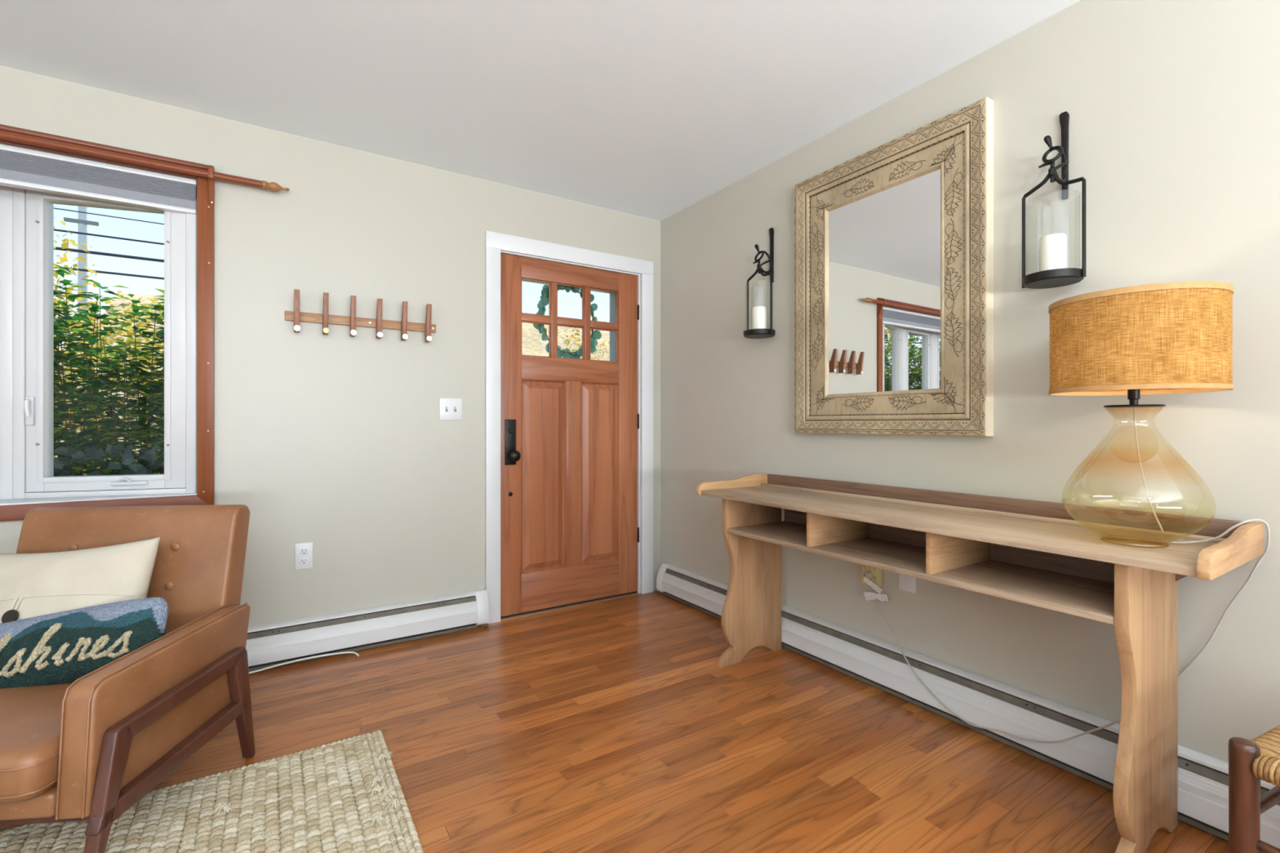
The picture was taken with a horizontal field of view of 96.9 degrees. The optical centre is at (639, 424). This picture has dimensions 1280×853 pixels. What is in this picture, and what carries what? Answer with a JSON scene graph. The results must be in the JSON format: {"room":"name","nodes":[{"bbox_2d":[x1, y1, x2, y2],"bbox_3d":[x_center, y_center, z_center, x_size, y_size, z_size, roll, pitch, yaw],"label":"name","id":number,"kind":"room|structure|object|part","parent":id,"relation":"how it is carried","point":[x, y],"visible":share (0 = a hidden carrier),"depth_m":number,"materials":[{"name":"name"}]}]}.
{"room":"living room","nodes":[
{"label":"living room","id":0,"kind":"room"},
{"bbox_2d":[0,65,660,626],"bbox_3d":[-2.130,-0.124,2.358,5.600,2.425,0.140,0,0,-33],"label":"wall","id":1,"kind":"structure","parent":0,"point":[336,442],"depth_m":2.73,"materials":[{"name":"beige paint"}]},
{"bbox_2d":[0,124,214,521],"bbox_3d":[-2.985,-0.375,1.891,2.533,1.471,0.344,0,0,-33],"label":"window","id":2,"kind":"structure","parent":1,"relation":"in","point":[27,476],"depth_m":2.31,"materials":[{"name":"white plastic"}]},
{"bbox_3d":[-2.776,-0.338,2.146,0.609,1.268,0.090,0,0,-28],"label":"frame","id":3,"kind":"part","parent":2,"relation":"part of","materials":[{"name":"white plastic"}]},
{"bbox_3d":[-2.425,-0.067,2.247,0.018,0.072,0.029,0,0,-33],"label":"lock lever","id":4,"kind":"part","parent":2,"relation":"part of","materials":[{"name":"white plastic"}]},
{"bbox_3d":[-2.433,-0.054,2.265,0.024,0.115,0.016,0,0,-18],"label":"lock plate","id":5,"kind":"part","parent":2,"relation":"part of","materials":[{"name":"white plastic"}]},
{"bbox_2d":[0,143,196,214],"bbox_3d":[-2.920,-0.973,1.791,2.409,0.143,0.047,0,0,-33],"label":"pleated shade","id":6,"kind":"object","parent":2,"relation":"attached to","point":[20,167],"visible":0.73,"depth_m":2.25,"materials":[{"name":"grey fabric"}]},
{"bbox_3d":[-2.920,-1.034,1.791,2.409,0.020,0.047,0,0,-33],"label":"head rail","id":7,"kind":"part","parent":6,"relation":"part of","materials":[{"name":"white plastic"}]},
{"bbox_3d":[-2.920,-0.909,1.791,2.407,0.017,0.042,0,0,-33],"label":"rail","id":8,"kind":"part","parent":6,"relation":"part of","materials":[{"name":"white plastic"}]},
{"bbox_3d":[-2.209,-0.338,2.384,0.609,1.268,0.090,0,0,-18],"label":"frame","id":9,"kind":"part","parent":2,"relation":"part of","materials":[{"name":"white plastic"}]},
{"bbox_3d":[-2.207,-0.338,2.375,0.534,1.220,0.060,0,0,-18],"label":"sash","id":10,"kind":"part","parent":2,"relation":"part of","materials":[{"name":"white plastic"}]},
{"bbox_3d":[-2.129,0.229,2.341,0.047,0.026,0.018,0,0,-33],"label":"crank knob","id":11,"kind":"part","parent":2,"relation":"part of","materials":[{"name":"white plastic"}]},
{"bbox_2d":[0,130,289,204],"bbox_3d":[-2.881,-1.024,1.731,3.084,0.158,0.060,0,0,-33],"label":"curtain rod","id":12,"kind":"object","parent":2,"relation":"attached to","point":[211,174],"visible":1,"depth_m":2.28,"materials":[{"name":"brown wood"}]},
{"bbox_2d":[294,542,312,570],"bbox_3d":[-1.561,0.613,2.636,0.072,0.123,0.009,0,0,-33],"label":"wall outlet","id":13,"kind":"object","parent":1,"relation":"attached to","point":[303,551],"visible":1,"depth_m":2.63,"materials":[{"name":"plastic"}]},
{"bbox_2d":[299,547,307,555],"bbox_3d":[-1.560,0.589,2.634,0.032,0.032,0.004,0,0,-33],"label":"receptacle","id":14,"kind":"object","parent":13,"relation":"attached to","point":[303,551],"depth_m":2.63,"materials":[{"name":"plastic"}]},
{"bbox_2d":[299,557,307,564],"bbox_3d":[-1.560,0.635,2.634,0.032,0.032,0.004,0,0,-33],"label":"receptacle","id":15,"kind":"object","parent":13,"relation":"attached to","point":[303,561],"depth_m":2.63,"materials":[{"name":"plastic"}]},
{"bbox_2d":[284,288,435,342],"bbox_3d":[-1.324,-0.515,2.743,0.666,0.188,0.086,0,0,-33],"label":"coat rack","id":16,"kind":"object","parent":1,"relation":"attached to","point":[296,316],"visible":1,"depth_m":2.74,"materials":[{"name":"brown wood"}]},
{"bbox_3d":[-1.552,-0.435,2.568,0.027,0.027,0.013,0,0,-33],"label":"knob","id":17,"kind":"part","parent":16,"relation":"part of","materials":[{"name":"metal"}]},
{"bbox_3d":[-1.455,-0.435,2.631,0.027,0.027,0.013,0,0,-33],"label":"knob","id":18,"kind":"part","parent":16,"relation":"part of","materials":[{"name":"metal"}]},
{"bbox_3d":[-1.359,-0.435,2.692,0.027,0.027,0.013,0,0,-33],"label":"knob","id":19,"kind":"part","parent":16,"relation":"part of","materials":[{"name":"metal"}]},
{"bbox_3d":[-1.263,-0.435,2.755,0.027,0.027,0.013,0,0,-33],"label":"knob","id":20,"kind":"part","parent":16,"relation":"part of","materials":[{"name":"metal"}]},
{"bbox_3d":[-1.166,-0.435,2.817,0.027,0.027,0.013,0,0,-33],"label":"knob","id":21,"kind":"part","parent":16,"relation":"part of","materials":[{"name":"metal"}]},
{"bbox_3d":[-1.070,-0.435,2.879,0.027,0.027,0.013,0,0,-33],"label":"knob","id":22,"kind":"part","parent":16,"relation":"part of","materials":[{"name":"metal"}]},
{"bbox_2d":[245,588,488,671],"bbox_3d":[-2.520,0.990,1.975,4.029,0.188,0.080,0,0,-33],"label":"baseboard heater","id":23,"kind":"object","parent":1,"relation":"attached to","point":[268,645],"visible":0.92,"depth_m":2.73,"materials":[{"name":"white metal"}]},
{"bbox_3d":[-2.556,0.989,1.977,3.972,0.175,0.037,0,0,-33],"label":"panel","id":24,"kind":"part","parent":23,"relation":"part of","materials":[{"name":"white metal"}]},
{"bbox_2d":[439,398,462,420],"bbox_3d":[-0.997,-0.080,2.995,0.117,0.117,0.016,0,0,-33],"label":"light switch","id":25,"kind":"object","parent":1,"relation":"attached to","point":[450,409],"visible":1,"depth_m":3.00,"materials":[{"name":"plastic"}]},
{"bbox_2d":[484,231,653,623],"bbox_3d":[-0.423,0.017,3.458,1.100,2.142,0.180,0,0,-33],"label":"trim","id":26,"kind":"structure","parent":1,"relation":"attached to","point":[495,243],"depth_m":3.23,"materials":[{"name":"white paint"}]},
{"bbox_2d":[500,253,639,618],"bbox_3d":[-0.385,0.065,3.399,0.923,2.038,0.117,0,0,-33],"label":"door","id":27,"kind":"structure","parent":1,"relation":"in","point":[570,531],"depth_m":3.38,"materials":[{"name":"brown wood"}]},
{"bbox_3d":[-0.728,0.100,3.191,0.065,0.256,0.008,0,0,-33],"label":"lock plate","id":28,"kind":"part","parent":27,"relation":"part of","materials":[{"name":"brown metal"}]},
{"bbox_3d":[-0.701,0.176,3.165,0.062,0.062,0.066,0,0,-33],"label":"knob","id":29,"kind":"part","parent":27,"relation":"part of","materials":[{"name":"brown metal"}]},
{"bbox_3d":[-0.566,0.298,3.322,0.281,1.110,0.034,0,0,-33],"label":"raised panel","id":30,"kind":"part","parent":27,"relation":"part of","materials":[{"name":"brown wood"}]},
{"bbox_2d":[533,284,601,359],"bbox_3d":[-0.439,-0.625,3.468,0.444,0.499,0.091,0,0,-33],"label":"wreath","id":31,"kind":"object","parent":27,"relation":"hanging from","point":[596,335],"visible":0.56,"depth_m":3.46,"materials":[{"name":"green plant"}]},
{"bbox_2d":[521,279,615,361],"bbox_3d":[-0.591,0.063,4.123,2.600,2.950,1.160,0,0,-33],"label":"trim","id":32,"kind":"structure","parent":27,"relation":"attached to","point":[612,295],"depth_m":4.72,"materials":[{"name":"wood"}]},
{"bbox_3d":[-0.172,0.218,4.762,0.125,2.640,0.120,0,0,-33],"label":"post","id":33,"kind":"part","parent":32,"relation":"part of","materials":[{"name":"white paint"}]},
{"bbox_3d":[-0.416,-0.896,3.422,0.643,0.116,0.044,0,0,-33],"label":"rail","id":34,"kind":"part","parent":27,"relation":"part of","materials":[{"name":"brown wood"}]},
{"bbox_3d":[-0.416,-0.324,3.422,0.643,0.133,0.044,0,0,-33],"label":"rail","id":35,"kind":"part","parent":27,"relation":"part of","materials":[{"name":"brown wood"}]},
{"bbox_3d":[-0.416,0.964,3.422,0.643,0.221,0.044,0,0,-33],"label":"rail","id":36,"kind":"part","parent":27,"relation":"part of","materials":[{"name":"brown wood"}]},
{"bbox_3d":[-0.252,0.298,3.524,0.268,1.110,0.034,0,0,-33],"label":"raised panel","id":37,"kind":"part","parent":27,"relation":"part of","materials":[{"name":"brown wood"}]},
{"bbox_2d":[0,0,1079,221],"bbox_3d":[-0.386,-1.437,-0.348,5.600,0.200,6.600,0,0,-33],"label":"ceiling","id":38,"kind":"structure","parent":0,"point":[646,108],"depth_m":2.12,"materials":[{"name":"paint"}]},
{"bbox_2d":[0,590,1228,852],"bbox_3d":[-0.386,1.138,-0.348,5.600,0.100,6.600,0,0,-33],"label":"floor","id":39,"kind":"structure","parent":0,"point":[614,726],"depth_m":1.87,"materials":[{"name":"brown wood"}]},
{"bbox_2d":[0,504,255,852],"bbox_3d":[-1.666,0.683,1.583,0.854,0.810,0.799,0,0,-6],"label":"armchair","id":40,"kind":"object","parent":39,"relation":"on","point":[89,748],"visible":0.87,"depth_m":1.53,"materials":[{"name":"brown leather"}]},
{"bbox_2d":[0,682,72,802],"bbox_3d":[-1.658,0.769,1.499,0.640,0.113,0.620,0,0,-6],"label":"seat cushion","id":41,"kind":"object","parent":40,"relation":"on","point":[32,742],"depth_m":1.28,"materials":[{"name":"brown leather"}]},
{"bbox_3d":[-1.637,0.896,1.280,0.790,0.028,0.030,0,0,-6],"label":"cross rail","id":42,"kind":"part","parent":40,"relation":"part of","materials":[{"name":"brown wood"}]},
{"bbox_2d":[0,537,159,622],"bbox_3d":[-1.790,0.548,1.721,0.575,0.376,0.204,0,0,-6],"label":"throw pillow","id":43,"kind":"object","parent":40,"relation":"on","point":[32,584],"visible":0.65,"depth_m":1.70,"materials":[{"name":"beige fabric"}]},
{"bbox_2d":[0,597,168,688],"bbox_3d":[-1.659,0.641,1.611,0.581,0.262,0.170,0,0,-6],"label":"throw pillow","id":44,"kind":"object","parent":40,"relation":"on","point":[66,646],"visible":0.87,"depth_m":1.57,"materials":[{"name":"fabric"}]},
{"bbox_3d":[-1.225,0.889,1.294,0.032,0.363,0.137,0,0,-6],"label":"leg","id":45,"kind":"part","parent":40,"relation":"part of","materials":[{"name":"brown wood"}]},
{"bbox_3d":[-1.695,0.573,1.878,0.660,0.590,0.206,0,0,-6],"label":"backrest","id":46,"kind":"part","parent":40,"relation":"part of","materials":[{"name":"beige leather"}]},
{"bbox_3d":[-1.307,0.743,1.586,0.070,0.291,0.628,0,0,-6],"label":"arm panel","id":47,"kind":"part","parent":40,"relation":"part of","materials":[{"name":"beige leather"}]},
{"bbox_3d":[-1.252,0.731,1.569,0.032,0.044,0.495,0,0,-6],"label":"arm rail","id":48,"kind":"part","parent":40,"relation":"part of","materials":[{"name":"brown wood"}]},
{"bbox_3d":[-1.276,0.900,1.816,0.032,0.375,0.106,0,0,-6],"label":"leg","id":49,"kind":"part","parent":40,"relation":"part of","materials":[{"name":"brown wood"}]},
{"bbox_2d":[0,730,423,852],"bbox_3d":[-1.429,1.072,0.616,2.386,0.033,1.758,0,0,-33],"label":"jute rug","id":50,"kind":"object","parent":39,"relation":"on","point":[345,796],"visible":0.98,"depth_m":1.55,"materials":[{"name":"beige wicker"}]},
{"bbox_2d":[248,651,359,674],"bbox_3d":[-1.785,1.073,2.376,1.098,0.031,0.044,0,0,-33],"label":"cable","id":51,"kind":"object","parent":39,"relation":"on","point":[345,652],"visible":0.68,"depth_m":2.56,"materials":[{"name":"white plastic"}]},
{"bbox_2d":[696,473,1263,852],"bbox_3d":[0.923,0.669,2.046,0.462,0.838,1.733,0,0,-33],"label":"console table","id":52,"kind":"object","parent":39,"relation":"on","point":[1033,553],"visible":1,"depth_m":1.70,"materials":[{"name":"brown wood"}]},
{"bbox_3d":[0.515,0.710,2.648,0.384,0.757,0.030,0,0,-33],"label":"leg panel","id":53,"kind":"part","parent":52,"relation":"part of","materials":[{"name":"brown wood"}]},
{"bbox_2d":[727,520,1114,624],"bbox_3d":[0.923,0.476,2.062,0.368,0.019,1.399,0,0,-33],"label":"shelf","id":54,"kind":"object","parent":52,"relation":"attached to","point":[1078,593],"depth_m":1.81,"materials":[{"name":"brown wood"}]},
{"bbox_3d":[1.084,0.407,2.165,0.017,0.157,1.399,0,0,-33],"label":"panel","id":55,"kind":"part","parent":52,"relation":"part of","materials":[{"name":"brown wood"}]},
{"bbox_2d":[862,280,1270,742],"bbox_3d":[1.104,0.363,1.802,0.458,1.380,1.168,0,0,-33],"label":"table lamp","id":56,"kind":"object","parent":52,"relation":"on","point":[1166,338],"visible":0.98,"depth_m":1.35,"materials":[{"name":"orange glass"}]},
{"bbox_3d":[1.210,0.646,1.865,0.203,0.814,1.138,0,0,-33],"label":"power cord","id":57,"kind":"part","parent":56,"relation":"part of","materials":[{"name":"white plastic"}]},
{"bbox_2d":[1127,389,1140,404],"bbox_3d":[1.284,-0.091,1.476,0.032,0.083,0.032,0,0,-33],"label":"socket","id":58,"kind":"object","parent":56,"relation":"attached to","point":[1133,395],"depth_m":1.47,"materials":[{"name":"brown metal"}]},
{"bbox_3d":[1.284,-0.048,1.476,0.122,0.005,0.122,0,0,8],"label":"cap plate","id":59,"kind":"part","parent":56,"relation":"part of","materials":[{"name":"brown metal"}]},
{"bbox_3d":[1.284,0.132,1.476,0.301,0.353,0.301,0,0,-33],"label":"glass","id":60,"kind":"part","parent":56,"relation":"part of","materials":[{"name":"glass"}]},
{"bbox_3d":[1.284,-0.205,1.476,0.355,0.242,0.355,0,0,-33],"label":"lamp shade","id":61,"kind":"part","parent":56,"relation":"part of","materials":[{"name":"fabric"}]},
{"bbox_3d":[1.318,0.118,1.473,0.071,0.321,0.010,0,0,7],"label":"cord","id":62,"kind":"part","parent":56,"relation":"part of","materials":[{"name":"plastic"}]},
{"bbox_3d":[1.289,0.710,1.447,0.384,0.757,0.030,0,0,-33],"label":"leg panel","id":63,"kind":"part","parent":52,"relation":"part of","materials":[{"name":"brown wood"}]},
{"bbox_2d":[1228,724,1279,852],"bbox_3d":[1.447,0.850,1.019,0.483,0.476,0.423,0,0,-26],"label":"stool","id":64,"kind":"object","parent":39,"relation":"on","point":[1250,762],"visible":1,"depth_m":1.08,"materials":[{"name":"brown wood"}]},
{"bbox_3d":[1.167,0.850,1.096,0.043,0.476,0.043,0,0,-26],"label":"leg","id":65,"kind":"part","parent":64,"relation":"part of","materials":[{"name":"brown wood"}]},
{"bbox_3d":[1.447,0.650,1.019,0.481,0.042,0.421,0,0,-26],"label":"rush seat","id":66,"kind":"part","parent":64,"relation":"part of","materials":[{"name":"beige wicker"}]},
{"bbox_2d":[660,0,1279,762],"bbox_3d":[1.946,-0.124,1.065,0.150,2.425,6.450,0,0,-33],"label":"wall","id":67,"kind":"structure","parent":0,"point":[1172,106],"depth_m":1.83,"materials":[{"name":"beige paint"}]},
{"bbox_2d":[742,227,775,338],"bbox_3d":[0.597,-0.720,2.843,0.158,0.560,0.158,0,0,8],"label":"candle sconce","id":68,"kind":"object","parent":67,"relation":"attached to","point":[762,333],"visible":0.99,"depth_m":2.84,"materials":[{"name":"metal"}]},
{"bbox_2d":[751,306,766,328],"bbox_3d":[0.597,-0.521,2.843,0.071,0.146,0.071,0,0,-33],"label":"pillar candle","id":69,"kind":"object","parent":68,"relation":"on","point":[758,313],"visible":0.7,"depth_m":2.81,"materials":[{"name":"beige wax"}]},
{"bbox_3d":[0.636,-0.817,2.858,0.088,0.113,0.031,0,0,-33],"label":"hook arm","id":70,"kind":"part","parent":68,"relation":"part of","materials":[{"name":"metal"}]},
{"bbox_2d":[862,564,883,587],"bbox_3d":[0.979,0.618,2.393,0.035,0.120,0.080,0,0,-33],"label":"wall outlet","id":71,"kind":"object","parent":67,"relation":"attached to","point":[877,574],"visible":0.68,"depth_m":2.36,"materials":[{"name":"beige plastic"}]},
{"bbox_2d":[794,97,993,436],"bbox_3d":[0.991,-0.551,2.358,0.053,1.186,0.872,0,0,-33],"label":"wall mirror","id":72,"kind":"object","parent":67,"relation":"attached to","point":[894,240],"visible":1,"depth_m":2.28,"materials":[{"name":"brown wood"}]},
{"bbox_3d":[0.804,-0.551,2.649,0.052,1.186,0.178,0,0,-33],"label":"frame rail","id":73,"kind":"part","parent":72,"relation":"part of","materials":[{"name":"brown wood"}]},
{"bbox_2d":[828,168,940,394],"bbox_3d":[1.004,-0.551,2.366,0.018,0.834,0.518,0,0,-33],"label":"mirror glass","id":74,"kind":"object","parent":72,"relation":"on","point":[884,241],"depth_m":2.33,"materials":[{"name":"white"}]},
{"bbox_3d":[0.992,-1.055,2.358,0.052,0.178,0.870,0,0,-33],"label":"frame rail","id":75,"kind":"part","parent":72,"relation":"part of","materials":[{"name":"brown wood"}]},
{"bbox_3d":[0.992,-0.047,2.358,0.052,0.178,0.870,0,0,-33],"label":"frame rail","id":76,"kind":"part","parent":72,"relation":"part of","materials":[{"name":"brown wood"}]},
{"bbox_3d":[1.179,-0.551,2.067,0.052,1.186,0.178,0,0,-33],"label":"frame rail","id":77,"kind":"part","parent":72,"relation":"part of","materials":[{"name":"brown wood"}]},
{"bbox_2d":[898,573,915,593],"bbox_3d":[1.072,0.614,2.276,0.007,0.112,0.073,0,0,-33],"label":"blank plate","id":78,"kind":"object","parent":67,"relation":"attached to","point":[906,583],"visible":0.55,"depth_m":2.27,"materials":[{"name":"plastic"}]},
{"bbox_2d":[656,562,1279,852],"bbox_3d":[1.799,0.989,1.082,0.076,0.186,6.138,0,0,-33],"label":"baseboard heater","id":79,"kind":"object","parent":67,"relation":"attached to","point":[980,700],"visible":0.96,"depth_m":1.96,"materials":[{"name":"white metal"}]},
{"bbox_2d":[1022,111,1085,288],"bbox_3d":[1.288,-0.720,1.771,0.158,0.560,0.158,0,0,8],"label":"candle sconce","id":80,"kind":"object","parent":67,"relation":"attached to","point":[1056,277],"visible":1,"depth_m":1.77,"materials":[{"name":"metal"}]},
{"bbox_2d":[1039,233,1066,271],"bbox_3d":[1.288,-0.521,1.771,0.071,0.146,0.071,0,0,-33],"label":"pillar candle","id":81,"kind":"object","parent":80,"relation":"on","point":[1052,247],"visible":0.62,"depth_m":1.74,"materials":[{"name":"beige wax"}]},
{"bbox_3d":[1.326,-0.817,1.786,0.088,0.113,0.031,0,0,-33],"label":"hook arm","id":82,"kind":"part","parent":80,"relation":"part of","materials":[{"name":"metal"}]},
{"bbox_3d":[-16.159,1.588,29.019,80.000,0.100,59.840,0,0,-33],"label":"ground","id":83,"kind":"structure","parent":0,"visible":0},
{"bbox_2d":[53,264,93,475],"bbox_3d":[-3.508,0.317,2.993,1.101,2.605,0.862,0,0,-33],"label":"shrub","id":84,"kind":"object","parent":83,"relation":"on","point":[61,269],"visible":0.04,"depth_m":3.11,"materials":[{"name":"green plant"}]},
{"bbox_2d":[63,206,98,314],"bbox_3d":[-20.090,-3.987,20.442,0.900,11.050,0.300,0,0,-33],"label":"utility pole","id":85,"kind":"object","parent":83,"relation":"on","point":[82,221],"visible":0.31,"depth_m":20.36,"materials":[{"name":"grey wood"}]},
{"bbox_3d":[-20.041,-7.272,20.367,0.900,0.120,0.100,0,0,-33],"label":"cross arm","id":86,"kind":"part","parent":85,"relation":"part of"},
{"bbox_2d":[53,217,125,442],"bbox_3d":[-8.031,-0.313,6.301,3.285,4.553,3.400,0,0,-33],"label":"tree","id":87,"kind":"object","parent":83,"relation":"on","point":[64,245],"visible":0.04,"depth_m":7.06,"materials":[{"name":"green plant"}]},
{"bbox_2d":[53,279,164,475],"bbox_3d":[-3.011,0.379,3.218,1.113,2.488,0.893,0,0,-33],"label":"shrub","id":88,"kind":"object","parent":83,"relation":"on","point":[107,433],"visible":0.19,"depth_m":3.12,"materials":[{"name":"green plant"}]},
{"bbox_2d":[53,442,164,475],"bbox_3d":[-3.189,0.819,2.710,2.606,1.472,0.321,0,0,-33],"label":"ivy patch","id":89,"kind":"object","parent":83,"relation":"on","point":[93,453],"visible":0.07,"depth_m":2.97,"materials":[{"name":"green plant"}]},
{"bbox_2d":[99,293,164,474],"bbox_3d":[-5.837,0.162,8.273,2.865,3.652,2.753,0,0,-36],"label":"tree","id":90,"kind":"object","parent":83,"relation":"on","point":[153,300],"visible":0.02,"depth_m":7.02,"materials":[{"name":"green plant"}]},
{"bbox_2d":[113,303,164,474],"bbox_3d":[-2.591,0.382,3.583,1.092,2.428,0.822,0,0,-33],"label":"shrub","id":91,"kind":"object","parent":83,"relation":"on","point":[150,427],"visible":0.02,"depth_m":3.23,"materials":[{"name":"green plant"}]},
{"bbox_2d":[53,292,609,460],"bbox_3d":[-1.835,-1.461,19.715,26.000,6.850,12.000,0,0,-33],"label":"bank","id":92,"kind":"object","parent":83,"relation":"on","point":[532,344],"visible":0.02,"depth_m":21.78,"materials":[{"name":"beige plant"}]},
{"bbox_2d":[546,320,609,360],"bbox_3d":[-1.710,-0.970,18.704,2.920,5.035,2.946,0,0,-33],"label":"autumn tree","id":93,"kind":"object","parent":83,"relation":"on","point":[577,331],"visible":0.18,"depth_m":18.38,"materials":[{"name":"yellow plant"}]},
{"bbox_3d":[-4.757,-1.287,10.218,0.280,5.650,0.300,0,0,-33],"label":"utility pole","id":94,"kind":"object","parent":83,"relation":"on","visible":0},
{"bbox_2d":[53,246,164,262],"bbox_3d":[-13.697,-2.706,4.338,21.401,0.541,0.044,0,0,-33],"label":"overhead wire","id":95,"kind":"object","parent":94,"relation":"attached to","point":[56,248],"visible":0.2,"depth_m":8.21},
{"bbox_2d":[53,228,164,244],"bbox_3d":[-13.697,-2.961,4.338,21.401,0.527,0.028,0,0,-33],"label":"overhead wire","id":96,"kind":"object","parent":94,"relation":"attached to","point":[55,229],"visible":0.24,"depth_m":8.21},
{"bbox_2d":[53,266,164,279],"bbox_3d":[-13.697,-2.441,4.338,21.401,0.532,0.034,0,0,-33],"label":"overhead wire","id":97,"kind":"object","parent":94,"relation":"attached to","point":[73,268],"visible":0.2,"depth_m":8.27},
{"bbox_2d":[53,207,164,224],"bbox_3d":[-13.697,-3.261,4.338,21.400,0.517,0.016,0,0,-33],"label":"overhead wire","id":98,"kind":"object","parent":94,"relation":"attached to","point":[54,207],"visible":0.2,"depth_m":8.20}
]}

